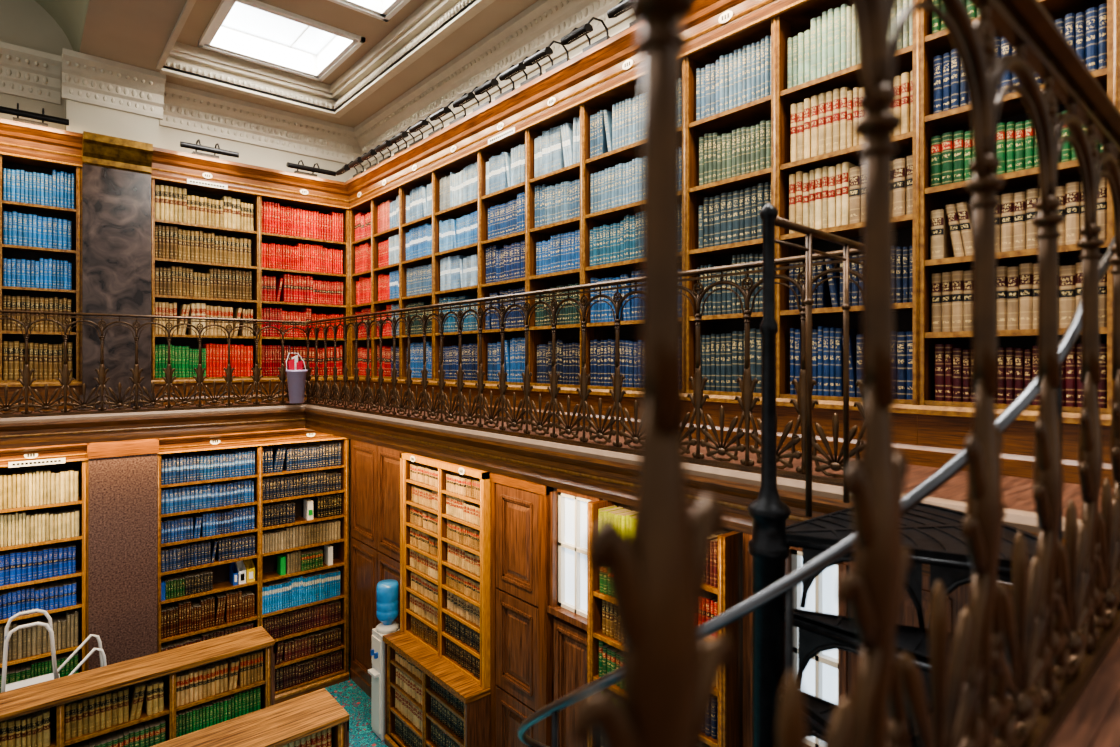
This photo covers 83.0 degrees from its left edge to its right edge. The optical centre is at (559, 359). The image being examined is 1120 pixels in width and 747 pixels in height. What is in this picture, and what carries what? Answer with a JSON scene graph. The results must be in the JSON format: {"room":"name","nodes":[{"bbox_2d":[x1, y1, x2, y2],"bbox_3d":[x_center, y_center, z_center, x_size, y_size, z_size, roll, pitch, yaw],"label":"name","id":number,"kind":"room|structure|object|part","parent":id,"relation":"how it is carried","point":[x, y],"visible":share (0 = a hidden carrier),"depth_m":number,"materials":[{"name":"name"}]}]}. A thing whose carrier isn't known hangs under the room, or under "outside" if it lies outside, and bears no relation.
{"room":"library","nodes":[
{"label":"library","id":0,"kind":"room"},
{"bbox_2d":[35,0,89,51],"bbox_3d":[-4.106,-3.750,1.337,5.500,0.900,10.570,0,0,-41],"label":"ceiling","id":1,"kind":"structure","parent":0,"point":[70,15],"depth_m":6.71,"materials":[{"name":"beige paint"}]},
{"bbox_2d":[198,0,364,81],"bbox_3d":[-3.141,-3.708,7.131,1.400,0.305,1.340,0,0,-41],"label":"window","id":2,"kind":"structure","parent":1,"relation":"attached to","point":[255,31],"depth_m":7.38,"materials":[{"name":"white glass"}]},
{"bbox_2d":[328,0,410,21],"bbox_3d":[-1.913,-3.708,5.695,1.400,0.305,1.360,0,0,-41],"label":"window","id":3,"kind":"structure","parent":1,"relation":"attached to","point":[384,10],"depth_m":6.44,"materials":[{"name":"white glass"}]},
{"bbox_2d":[65,99,158,147],"bbox_3d":[-5.124,-2.875,7.263,0.860,0.850,0.240,0,0,-41],"label":"wall pier","id":4,"kind":"object","parent":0,"point":[82,116],"visible":0.29,"depth_m":7.15,"materials":[{"name":"paint"}]},
{"bbox_2d":[61,48,165,119],"bbox_3d":[-4.981,-3.070,7.096,0.940,0.460,0.240,0,0,-41],"label":"trim","id":5,"kind":"structure","parent":4,"relation":"attached to","point":[85,78],"depth_m":7.07,"materials":[{"name":"paint"}]},
{"bbox_2d":[0,0,361,652],"bbox_3d":[-6.261,-0.025,6.547,9.000,8.550,0.150,0,0,-41],"label":"wall","id":6,"kind":"structure","parent":0,"point":[24,23],"depth_m":7.67,"materials":[{"name":"paint"}]},
{"bbox_2d":[0,41,60,104],"bbox_3d":[-7.530,-3.070,5.230,5.360,0.460,0.240,0,0,-41],"label":"trim","id":7,"kind":"structure","parent":6,"relation":"attached to","point":[25,72],"depth_m":6.80,"materials":[{"name":"paint"}]},
{"bbox_2d":[159,82,361,166],"bbox_3d":[-3.804,-3.070,8.420,2.570,0.460,0.240,0,0,-41],"label":"trim","id":8,"kind":"structure","parent":6,"relation":"attached to","point":[184,108],"depth_m":8.27,"materials":[{"name":"paint"}]},
{"bbox_2d":[79,0,537,127],"bbox_3d":[-0.744,-3.660,4.214,3.350,0.780,10.570,0,0,-41],"label":"ceiling","id":9,"kind":"structure","parent":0,"point":[397,54],"depth_m":6.89,"materials":[{"name":"paint"}]},
{"bbox_2d":[325,653,387,746],"bbox_3d":[-2.833,4.300,2.426,8.850,0.100,10.570,0,0,-41],"label":"floor","id":10,"kind":"structure","parent":0,"point":[348,694],"depth_m":7.68,"materials":[{"name":"carpet"}]},
{"bbox_2d":[0,443,87,692],"bbox_3d":[-6.351,2.550,5.542,3.565,3.400,0.420,0,0,-41],"label":"bookcase","id":11,"kind":"object","parent":10,"relation":"on","point":[44,489],"visible":0.73,"depth_m":6.45,"materials":[{"name":"brown wood"}]},
{"bbox_2d":[1,609,106,692],"bbox_3d":[-4.852,3.338,6.114,0.929,1.826,0.432,0,0,-41],"label":"step ladder","id":12,"kind":"object","parent":10,"relation":"on","point":[5,687],"visible":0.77,"depth_m":6.04,"materials":[{"name":"white metal"}]},
{"bbox_2d":[87,438,158,669],"bbox_3d":[-4.766,2.535,6.891,0.660,3.430,0.430,0,0,-41],"label":"pilaster","id":13,"kind":"object","parent":10,"relation":"on","point":[122,475],"visible":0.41,"depth_m":6.74,"materials":[{"name":"brown stone"}]},
{"bbox_2d":[0,626,274,746],"bbox_3d":[-5.027,3.583,5.128,5.039,1.335,0.470,0,0,-41],"label":"bookcase","id":14,"kind":"object","parent":10,"relation":"on","point":[156,698],"visible":0.91,"depth_m":5.97,"materials":[{"name":"brown wood"}]},
{"bbox_2d":[150,688,348,746],"bbox_3d":[-3.534,3.583,4.030,4.279,1.335,0.560,0,0,-41],"label":"bookcase","id":15,"kind":"object","parent":10,"relation":"on","point":[313,719],"visible":1,"depth_m":5.09,"materials":[{"name":"brown wood"}]},
{"bbox_2d":[281,728,330,746],"bbox_3d":[-3.492,3.561,3.938,4.105,1.136,0.213,0,0,-41],"label":"books","id":16,"kind":"object","parent":15,"relation":"on","point":[323,738],"depth_m":5.13,"materials":[{"name":"beige paper"}]},
{"bbox_3d":[-3.535,3.610,4.007,4.248,1.280,0.515,0,0,-41],"label":"frame","id":17,"kind":"part","parent":15,"relation":"part of","materials":[{"name":"brown wood"}]},
{"bbox_2d":[157,428,348,703],"bbox_3d":[-3.711,2.550,7.802,2.190,3.400,0.420,0,0,-41],"label":"bookcase","id":18,"kind":"object","parent":10,"relation":"on","point":[252,527],"visible":0.84,"depth_m":7.75,"materials":[{"name":"brown wood"}]},
{"bbox_2d":[368,579,399,739],"bbox_3d":[-2.002,3.397,7.237,0.330,1.705,0.260,0,0,-41],"label":"water cooler","id":19,"kind":"object","parent":10,"relation":"on","point":[387,591],"visible":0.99,"depth_m":7.15,"materials":[{"name":"white plastic"}]},
{"bbox_2d":[376,579,398,624],"bbox_3d":[-1.975,2.797,7.260,0.250,0.505,0.250,0,0,-41],"label":"bottle","id":20,"kind":"object","parent":19,"relation":"on","point":[387,591],"depth_m":7.16,"materials":[{"name":"blue plastic"}]},
{"bbox_2d":[383,630,490,746],"bbox_3d":[-1.284,3.656,6.499,0.340,1.188,1.715,0,0,-41],"label":"bookcase","id":21,"kind":"object","parent":10,"relation":"on","point":[430,702],"visible":0.99,"depth_m":6.40,"materials":[{"name":"brown wood"}]},
{"bbox_3d":[-1.292,3.685,6.496,0.315,1.130,1.658,0,0,-41],"label":"frame","id":22,"kind":"part","parent":21,"relation":"part of","materials":[{"name":"brown wood"}]},
{"bbox_2d":[395,651,463,746],"bbox_3d":[-1.279,3.636,6.505,0.201,0.985,1.526,0,0,-41],"label":"books","id":23,"kind":"object","parent":21,"relation":"on","point":[444,712],"depth_m":6.48,"materials":[{"name":"beige paper"}]},
{"bbox_2d":[400,452,490,689],"bbox_3d":[-1.145,2.056,6.622,0.328,2.022,1.690,0,0,-41],"label":"bookcase","id":24,"kind":"object","parent":21,"relation":"on","point":[445,507],"visible":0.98,"depth_m":6.48,"materials":[{"name":"brown wood"}]},
{"bbox_2d":[410,463,479,677],"bbox_3d":[-1.143,2.098,6.614,0.192,1.881,1.496,0,0,-41],"label":"books","id":25,"kind":"object","parent":24,"relation":"on","point":[460,494],"depth_m":6.48,"materials":[{"name":"beige paper"}]},
{"bbox_2d":[490,473,553,746],"bbox_3d":[-0.369,2.650,5.607,0.128,3.200,0.820,0,0,-41],"label":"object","id":26,"kind":"structure","parent":10,"relation":"on","point":[522,628],"depth_m":5.58,"materials":[{"name":"brown wood"}]},
{"bbox_2d":[587,500,742,746],"bbox_3d":[0.691,2.665,4.395,0.295,3.170,1.228,0,0,-41],"label":"bookcase","id":27,"kind":"object","parent":10,"relation":"on","point":[724,590],"visible":0.2,"depth_m":3.98,"materials":[{"name":"brown wood"}]},
{"bbox_2d":[517,203,1114,746],"bbox_3d":[0.672,1.877,2.009,1.658,4.745,1.624,0,0,-41],"label":"spiral staircase","id":28,"kind":"structure","parent":10,"relation":"on","point":[933,533],"depth_m":1.94,"materials":[{"name":"black metal"}]},
{"bbox_3d":[0.659,1.877,1.998,0.132,4.745,0.132,0,0,-41],"label":"newel post","id":29,"kind":"part","parent":28,"relation":"part of","materials":[{"name":"black metal"}]},
{"bbox_2d":[350,439,402,697],"bbox_3d":[-2.244,2.530,7.872,0.092,3.440,1.620,0,0,-41],"label":"panelling","id":30,"kind":"object","parent":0,"point":[375,470],"visible":0.63,"depth_m":8.01,"materials":[{"name":"brown wood"}]},
{"bbox_2d":[362,17,632,618],"bbox_3d":[0.586,-0.025,5.352,0.150,8.550,10.570,0,0,-41],"label":"wall","id":31,"kind":"structure","parent":0,"point":[625,23],"depth_m":6.20,"materials":[{"name":"paint"}]},
{"bbox_2d":[354,0,630,165],"bbox_3d":[0.446,-3.070,5.246,0.240,0.460,10.590,0,0,-41],"label":"trim","id":32,"kind":"structure","parent":31,"relation":"attached to","point":[532,30],"depth_m":6.61,"materials":[{"name":"paint"}]},
{"bbox_2d":[0,399,1119,746],"bbox_3d":[-2.833,0.565,2.426,8.850,0.050,10.570,0,0,-41],"label":"floor","id":33,"kind":"structure","parent":0,"point":[1017,492],"depth_m":2.77,"materials":[{"name":"brown wood"}]},
{"bbox_2d":[0,118,82,412],"bbox_3d":[-6.697,-0.950,5.772,3.739,2.980,0.420,0,0,-41],"label":"bookcase","id":34,"kind":"object","parent":33,"relation":"on","point":[41,166],"visible":0.93,"depth_m":6.75,"materials":[{"name":"brown wood"}]},
{"bbox_2d":[0,103,68,126],"bbox_3d":[-5.428,-2.523,6.495,0.608,0.171,0.312,0,0,-41],"label":"picture light","id":35,"kind":"object","parent":34,"relation":"on","point":[6,110],"visible":0.99,"depth_m":6.45,"materials":[{"name":"black metal"}]},
{"bbox_2d":[3,168,73,379],"bbox_3d":[-6.736,-0.919,5.814,3.615,2.256,0.223,0,0,-41],"label":"books","id":36,"kind":"object","parent":34,"relation":"on","point":[38,204],"depth_m":6.75,"materials":[{"name":"blue paper"}]},
{"bbox_2d":[78,131,154,409],"bbox_3d":[-5.009,-0.950,7.152,0.690,2.980,0.520,0,0,-41],"label":"pilaster","id":37,"kind":"object","parent":33,"relation":"on","point":[116,172],"visible":0.75,"depth_m":7.03,"materials":[{"name":"stone"}]},
{"bbox_2d":[0,310,313,417],"bbox_3d":[-5.224,0.038,5.756,5.897,1.003,0.052,0,0,-41],"label":"gallery railing","id":38,"kind":"object","parent":33,"relation":"on","point":[26,374],"visible":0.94,"depth_m":6.51,"materials":[{"name":"brown metal"}]},
{"bbox_3d":[-5.137,0.038,5.830,0.366,0.967,0.039,0,0,-41],"label":"scroll panel","id":39,"kind":"part","parent":38,"relation":"part of","materials":[{"name":"brown metal"}]},
{"bbox_3d":[-4.918,0.038,6.018,0.366,0.967,0.039,0,0,-41],"label":"scroll panel","id":40,"kind":"part","parent":38,"relation":"part of","materials":[{"name":"brown metal"}]},
{"bbox_3d":[-4.699,0.038,6.205,0.366,0.967,0.039,0,0,-41],"label":"scroll panel","id":41,"kind":"part","parent":38,"relation":"part of","materials":[{"name":"brown metal"}]},
{"bbox_3d":[-4.481,0.038,6.392,0.366,0.967,0.039,0,0,-41],"label":"scroll panel","id":42,"kind":"part","parent":38,"relation":"part of","materials":[{"name":"brown metal"}]},
{"bbox_3d":[-4.262,0.038,6.580,0.366,0.967,0.039,0,0,-41],"label":"scroll panel","id":43,"kind":"part","parent":38,"relation":"part of","materials":[{"name":"brown metal"}]},
{"bbox_3d":[-4.043,0.038,6.767,0.366,0.967,0.039,0,0,-41],"label":"scroll panel","id":44,"kind":"part","parent":38,"relation":"part of","materials":[{"name":"brown metal"}]},
{"bbox_3d":[-3.824,0.038,6.954,0.366,0.967,0.039,0,0,-41],"label":"scroll panel","id":45,"kind":"part","parent":38,"relation":"part of","materials":[{"name":"brown metal"}]},
{"bbox_3d":[-3.606,0.038,7.141,0.366,0.967,0.039,0,0,-41],"label":"scroll panel","id":46,"kind":"part","parent":38,"relation":"part of","materials":[{"name":"brown metal"}]},
{"bbox_3d":[-3.387,0.038,7.329,0.366,0.967,0.039,0,0,-41],"label":"scroll panel","id":47,"kind":"part","parent":38,"relation":"part of","materials":[{"name":"brown metal"}]},
{"bbox_3d":[-3.168,0.038,7.516,0.366,0.967,0.039,0,0,-41],"label":"scroll panel","id":48,"kind":"part","parent":38,"relation":"part of","materials":[{"name":"brown metal"}]},
{"bbox_2d":[286,319,307,402],"bbox_3d":[-3.075,0.009,7.391,0.240,0.983,0.240,0,0,4],"label":"bucket","id":49,"kind":"object","parent":38,"relation":"hanging from","point":[296,376],"visible":1,"depth_m":7.32,"materials":[{"name":"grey plastic"}]},
{"bbox_3d":[-3.036,0.033,7.629,0.137,0.955,0.039,0,0,-41],"label":"scroll panel","id":50,"kind":"part","parent":38,"relation":"part of","materials":[{"name":"brown metal"}]},
{"bbox_2d":[151,147,349,406],"bbox_3d":[-3.789,-0.950,8.261,2.674,2.980,0.420,0,0,-41],"label":"bookcase","id":51,"kind":"object","parent":33,"relation":"on","point":[230,239],"visible":0.84,"depth_m":8.02,"materials":[{"name":"brown wood"}]},
{"bbox_2d":[180,139,238,158],"bbox_3d":[-4.197,-2.523,7.549,0.608,0.171,0.312,0,0,-41],"label":"picture light","id":52,"kind":"object","parent":51,"relation":"on","point":[196,146],"visible":0.98,"depth_m":7.49,"materials":[{"name":"black metal"}]},
{"bbox_2d":[286,160,335,176],"bbox_3d":[-3.300,-2.523,8.316,0.608,0.171,0.312,0,0,-41],"label":"picture light","id":53,"kind":"object","parent":51,"relation":"on","point":[313,169],"visible":0.98,"depth_m":8.26,"materials":[{"name":"black metal"}]},
{"bbox_2d":[0,404,1119,746],"bbox_3d":[-3.476,0.559,2.296,7.704,0.051,7.630,0,0,-41],"label":"trim gallery edge","id":54,"kind":"object","parent":33,"relation":"attached to","point":[1086,719],"visible":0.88,"depth_m":2.86,"materials":[{"name":"wood"}]},
{"bbox_2d":[306,249,864,486],"bbox_3d":[-0.882,0.038,5.113,0.052,1.003,6.761,0,0,-41],"label":"gallery railing","id":55,"kind":"object","parent":33,"relation":"on","point":[746,401],"visible":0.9,"depth_m":3.90,"materials":[{"name":"brown metal"}]},
{"bbox_3d":[-2.962,0.038,7.542,0.039,0.967,0.366,0,0,-41],"label":"scroll panel","id":56,"kind":"part","parent":55,"relation":"part of","materials":[{"name":"brown metal"}]},
{"bbox_3d":[-2.774,0.038,7.323,0.039,0.967,0.366,0,0,-41],"label":"scroll panel","id":57,"kind":"part","parent":55,"relation":"part of","materials":[{"name":"brown metal"}]},
{"bbox_3d":[-2.587,0.038,7.104,0.039,0.967,0.366,0,0,-41],"label":"scroll panel","id":58,"kind":"part","parent":55,"relation":"part of","materials":[{"name":"brown metal"}]},
{"bbox_3d":[-2.400,0.038,6.886,0.039,0.967,0.366,0,0,-41],"label":"scroll panel","id":59,"kind":"part","parent":55,"relation":"part of","materials":[{"name":"brown metal"}]},
{"bbox_3d":[-2.213,0.038,6.667,0.039,0.967,0.366,0,0,-41],"label":"scroll panel","id":60,"kind":"part","parent":55,"relation":"part of","materials":[{"name":"brown metal"}]},
{"bbox_3d":[-2.025,0.038,6.448,0.039,0.967,0.366,0,0,-41],"label":"scroll panel","id":61,"kind":"part","parent":55,"relation":"part of","materials":[{"name":"brown metal"}]},
{"bbox_3d":[-1.838,0.038,6.229,0.039,0.967,0.366,0,0,-41],"label":"scroll panel","id":62,"kind":"part","parent":55,"relation":"part of","materials":[{"name":"brown metal"}]},
{"bbox_3d":[-1.651,0.038,6.010,0.039,0.967,0.366,0,0,-41],"label":"scroll panel","id":63,"kind":"part","parent":55,"relation":"part of","materials":[{"name":"brown metal"}]},
{"bbox_3d":[-1.464,0.038,5.792,0.039,0.967,0.366,0,0,-41],"label":"scroll panel","id":64,"kind":"part","parent":55,"relation":"part of","materials":[{"name":"brown metal"}]},
{"bbox_3d":[-1.276,0.038,5.573,0.039,0.967,0.366,0,0,-41],"label":"scroll panel","id":65,"kind":"part","parent":55,"relation":"part of","materials":[{"name":"brown metal"}]},
{"bbox_3d":[-1.089,0.038,5.354,0.039,0.967,0.366,0,0,-41],"label":"scroll panel","id":66,"kind":"part","parent":55,"relation":"part of","materials":[{"name":"brown metal"}]},
{"bbox_3d":[-0.902,0.038,5.135,0.039,0.967,0.366,0,0,-41],"label":"scroll panel","id":67,"kind":"part","parent":55,"relation":"part of","materials":[{"name":"brown metal"}]},
{"bbox_3d":[-0.714,0.038,4.916,0.039,0.967,0.366,0,0,-41],"label":"scroll panel","id":68,"kind":"part","parent":55,"relation":"part of","materials":[{"name":"brown metal"}]},
{"bbox_3d":[-0.527,0.038,4.697,0.039,0.967,0.366,0,0,-41],"label":"scroll panel","id":69,"kind":"part","parent":55,"relation":"part of","materials":[{"name":"brown metal"}]},
{"bbox_3d":[-0.340,0.038,4.479,0.039,0.967,0.366,0,0,-41],"label":"scroll panel","id":70,"kind":"part","parent":55,"relation":"part of","materials":[{"name":"brown metal"}]},
{"bbox_3d":[-0.153,0.038,4.260,0.039,0.967,0.366,0,0,-41],"label":"scroll panel","id":71,"kind":"part","parent":55,"relation":"part of","materials":[{"name":"brown metal"}]},
{"bbox_3d":[0.035,0.038,4.041,0.039,0.967,0.366,0,0,-41],"label":"scroll panel","id":72,"kind":"part","parent":55,"relation":"part of","materials":[{"name":"brown metal"}]},
{"bbox_3d":[0.222,0.038,3.822,0.039,0.967,0.366,0,0,-41],"label":"scroll panel","id":73,"kind":"part","parent":55,"relation":"part of","materials":[{"name":"brown metal"}]},
{"bbox_3d":[0.409,0.038,3.603,0.039,0.967,0.366,0,0,-41],"label":"scroll panel","id":74,"kind":"part","parent":55,"relation":"part of","materials":[{"name":"brown metal"}]},
{"bbox_3d":[0.597,0.038,3.385,0.039,0.967,0.366,0,0,-41],"label":"scroll panel","id":75,"kind":"part","parent":55,"relation":"part of","materials":[{"name":"brown metal"}]},
{"bbox_3d":[0.784,0.038,3.166,0.039,0.967,0.366,0,0,-41],"label":"scroll panel","id":76,"kind":"part","parent":55,"relation":"part of","materials":[{"name":"brown metal"}]},
{"bbox_3d":[0.971,0.038,2.947,0.039,0.967,0.366,0,0,-41],"label":"scroll panel","id":77,"kind":"part","parent":55,"relation":"part of","materials":[{"name":"brown metal"}]},
{"bbox_3d":[1.158,0.038,2.728,0.039,0.967,0.366,0,0,-41],"label":"scroll panel","id":78,"kind":"part","parent":55,"relation":"part of","materials":[{"name":"brown metal"}]},
{"bbox_3d":[1.271,0.033,2.596,0.039,0.955,0.137,0,0,-41],"label":"scroll panel","id":79,"kind":"part","parent":55,"relation":"part of","materials":[{"name":"brown metal"}]},
{"bbox_2d":[345,0,1119,487],"bbox_3d":[0.183,-0.950,5.353,0.420,2.980,10.004,0,0,-41],"label":"bookcase","id":80,"kind":"object","parent":33,"relation":"on","point":[537,188],"visible":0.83,"depth_m":4.06,"materials":[{"name":"brown wood"}]},
{"bbox_2d":[336,161,363,177],"bbox_3d":[-2.752,-2.523,8.358,0.312,0.171,0.280,0,0,-41],"label":"picture light","id":81,"kind":"object","parent":80,"relation":"on","point":[345,168],"visible":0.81,"depth_m":8.32,"materials":[{"name":"black metal"}]},
{"bbox_2d":[348,153,377,169],"bbox_3d":[-2.479,-2.523,8.039,0.312,0.171,0.280,0,0,-41],"label":"picture light","id":82,"kind":"object","parent":80,"relation":"on","point":[356,162],"visible":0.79,"depth_m":7.99,"materials":[{"name":"black metal"}]},
{"bbox_2d":[361,145,390,162],"bbox_3d":[-2.228,-2.523,7.746,0.312,0.171,0.280,0,0,-41],"label":"picture light","id":83,"kind":"object","parent":80,"relation":"on","point":[372,152],"visible":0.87,"depth_m":7.69,"materials":[{"name":"black metal"}]},
{"bbox_2d":[376,135,406,154],"bbox_3d":[-1.956,-2.523,7.428,0.312,0.171,0.280,0,0,-41],"label":"picture light","id":84,"kind":"object","parent":80,"relation":"on","point":[387,143],"visible":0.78,"depth_m":7.38,"materials":[{"name":"black metal"}]},
{"bbox_2d":[390,126,422,146],"bbox_3d":[-1.704,-2.523,7.134,0.312,0.171,0.280,0,0,-41],"label":"picture light","id":85,"kind":"object","parent":80,"relation":"on","point":[402,135],"visible":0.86,"depth_m":7.08,"materials":[{"name":"black metal"}]},
{"bbox_2d":[409,114,443,136],"bbox_3d":[-1.411,-2.523,6.792,0.312,0.171,0.280,0,0,-41],"label":"picture light","id":86,"kind":"object","parent":80,"relation":"on","point":[421,124],"visible":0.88,"depth_m":6.74,"materials":[{"name":"black metal"}]},
{"bbox_2d":[430,101,466,124],"bbox_3d":[-1.121,-2.523,6.452,0.312,0.171,0.280,0,0,-41],"label":"picture light","id":87,"kind":"object","parent":80,"relation":"on","point":[442,111],"visible":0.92,"depth_m":6.40,"materials":[{"name":"black metal"}]},
{"bbox_2d":[453,86,491,111],"bbox_3d":[-0.829,-2.523,6.112,0.312,0.171,0.280,0,0,-41],"label":"picture light","id":88,"kind":"object","parent":80,"relation":"on","point":[466,97],"visible":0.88,"depth_m":6.06,"materials":[{"name":"black metal"}]},
{"bbox_2d":[347,26,628,180],"bbox_3d":[0.384,-2.470,4.903,0.100,0.059,10.150,0,0,-41],"label":"light","id":89,"kind":"object","parent":80,"relation":"on","point":[627,27],"visible":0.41,"depth_m":5.45,"materials":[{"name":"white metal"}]},
{"bbox_2d":[474,72,514,99],"bbox_3d":[-0.583,-2.523,5.824,0.312,0.171,0.280,0,0,-41],"label":"picture light","id":90,"kind":"object","parent":80,"relation":"on","point":[487,85],"visible":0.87,"depth_m":5.77,"materials":[{"name":"black metal"}]},
{"bbox_2d":[499,56,542,86],"bbox_3d":[-0.323,-2.523,5.520,0.312,0.171,0.280,0,0,-41],"label":"picture light","id":91,"kind":"object","parent":80,"relation":"on","point":[513,70],"visible":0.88,"depth_m":5.47,"materials":[{"name":"black metal"}]},
{"bbox_2d":[524,40,569,72],"bbox_3d":[-0.091,-2.523,5.249,0.312,0.171,0.280,0,0,-41],"label":"picture light","id":92,"kind":"object","parent":80,"relation":"on","point":[539,55],"visible":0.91,"depth_m":5.20,"materials":[{"name":"black metal"}]},
{"bbox_2d":[560,17,609,52],"bbox_3d":[0.212,-2.523,4.895,0.312,0.171,0.280,0,0,-41],"label":"picture light","id":93,"kind":"object","parent":80,"relation":"on","point":[575,34],"visible":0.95,"depth_m":4.84,"materials":[{"name":"black metal"}]},
{"bbox_2d":[607,0,635,27],"bbox_3d":[0.543,-2.523,4.508,0.312,0.171,0.280,0,0,-41],"label":"picture light","id":94,"kind":"object","parent":80,"relation":"on","point":[621,7],"visible":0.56,"depth_m":4.47,"materials":[{"name":"black metal"}]},
{"bbox_2d":[572,0,1119,746],"bbox_3d":[0.934,0.038,1.115,2.441,1.003,0.052,0,0,-41],"label":"gallery railing","id":95,"kind":"object","parent":33,"relation":"on","point":[1067,602],"visible":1,"depth_m":0.58,"materials":[{"name":"brown metal"}]},
{"bbox_3d":[0.146,0.038,0.441,0.366,0.967,0.039,0,0,-41],"label":"scroll panel","id":96,"kind":"part","parent":95,"relation":"part of","materials":[{"name":"brown metal"}]},
{"bbox_3d":[0.365,0.038,0.628,0.366,0.967,0.039,0,0,-41],"label":"scroll panel","id":97,"kind":"part","parent":95,"relation":"part of","materials":[{"name":"brown metal"}]},
{"bbox_3d":[0.584,0.038,0.815,0.366,0.967,0.039,0,0,-41],"label":"scroll panel","id":98,"kind":"part","parent":95,"relation":"part of","materials":[{"name":"brown metal"}]},
{"bbox_3d":[0.934,0.038,1.115,2.344,1.003,0.052,0,0,-41],"label":"handrail","id":99,"kind":"part","parent":95,"relation":"part of","materials":[{"name":"brown metal"}]},
{"bbox_3d":[0.802,0.038,1.003,0.366,0.967,0.039,0,0,-41],"label":"scroll panel","id":100,"kind":"part","parent":95,"relation":"part of","materials":[{"name":"brown metal"}]},
{"bbox_3d":[1.021,0.038,1.190,0.366,0.967,0.039,0,0,-41],"label":"scroll panel","id":101,"kind":"part","parent":95,"relation":"part of","materials":[{"name":"brown metal"}]},
{"bbox_3d":[1.240,0.038,1.377,0.366,0.967,0.039,0,0,-41],"label":"scroll panel","id":102,"kind":"part","parent":95,"relation":"part of","materials":[{"name":"brown metal"}]},
{"bbox_2d":[554,488,602,746],"bbox_3d":[0.136,2.530,5.092,0.092,3.440,0.500,0,0,-41],"label":"panelling","id":103,"kind":"object","parent":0,"point":[570,640],"visible":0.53,"depth_m":5.13,"materials":[{"name":"brown wood"}]},
{"bbox_2d":[547,491,594,630],"bbox_3d":[0.118,1.600,5.122,0.140,1.000,0.530,0,0,-41],"label":"window","id":104,"kind":"structure","parent":103,"relation":"attached to","point":[572,510],"depth_m":5.23,"materials":[{"name":"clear glass"}]},
{"bbox_2d":[743,533,790,746],"bbox_3d":[1.236,2.530,3.808,0.090,3.440,0.320,0,0,-41],"label":"panelling","id":105,"kind":"object","parent":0,"point":[747,558],"depth_m":3.91,"materials":[{"name":"brown wood"}]},
{"bbox_2d":[791,547,810,746],"bbox_3d":[1.440,2.530,3.568,0.092,3.440,0.310,0,0,-41],"label":"panelling","id":106,"kind":"object","parent":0,"point":[793,548],"visible":0.12,"depth_m":3.65,"materials":[{"name":"brown wood"}]},
{"bbox_2d":[786,549,846,746],"bbox_3d":[1.444,1.675,3.572,0.140,1.150,0.410,0,0,-41],"label":"window","id":107,"kind":"structure","parent":106,"relation":"attached to","point":[825,674],"depth_m":3.58,"materials":[{"name":"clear glass"}]},
{"bbox_2d":[843,562,1012,746],"bbox_3d":[2.587,2.530,2.228,0.092,3.440,3.220,0,0,-41],"label":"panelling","id":108,"kind":"object","parent":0,"point":[958,599],"visible":0.16,"depth_m":3.12,"materials":[{"name":"brown wood"}]},
{"bbox_3d":[-2.833,0.625,2.426,8.850,0.070,10.570,0,0,-41],"label":"ceiling","id":109,"kind":"structure","parent":0,"visible":0},
{"bbox_2d":[0,409,1064,596],"bbox_3d":[-3.457,0.700,2.312,7.754,0.230,7.730,0,0,-41],"label":"fascia","id":110,"kind":"structure","parent":109,"relation":"attached to","point":[613,481],"depth_m":5.09,"materials":[{"name":"brown wood"}]}
]}

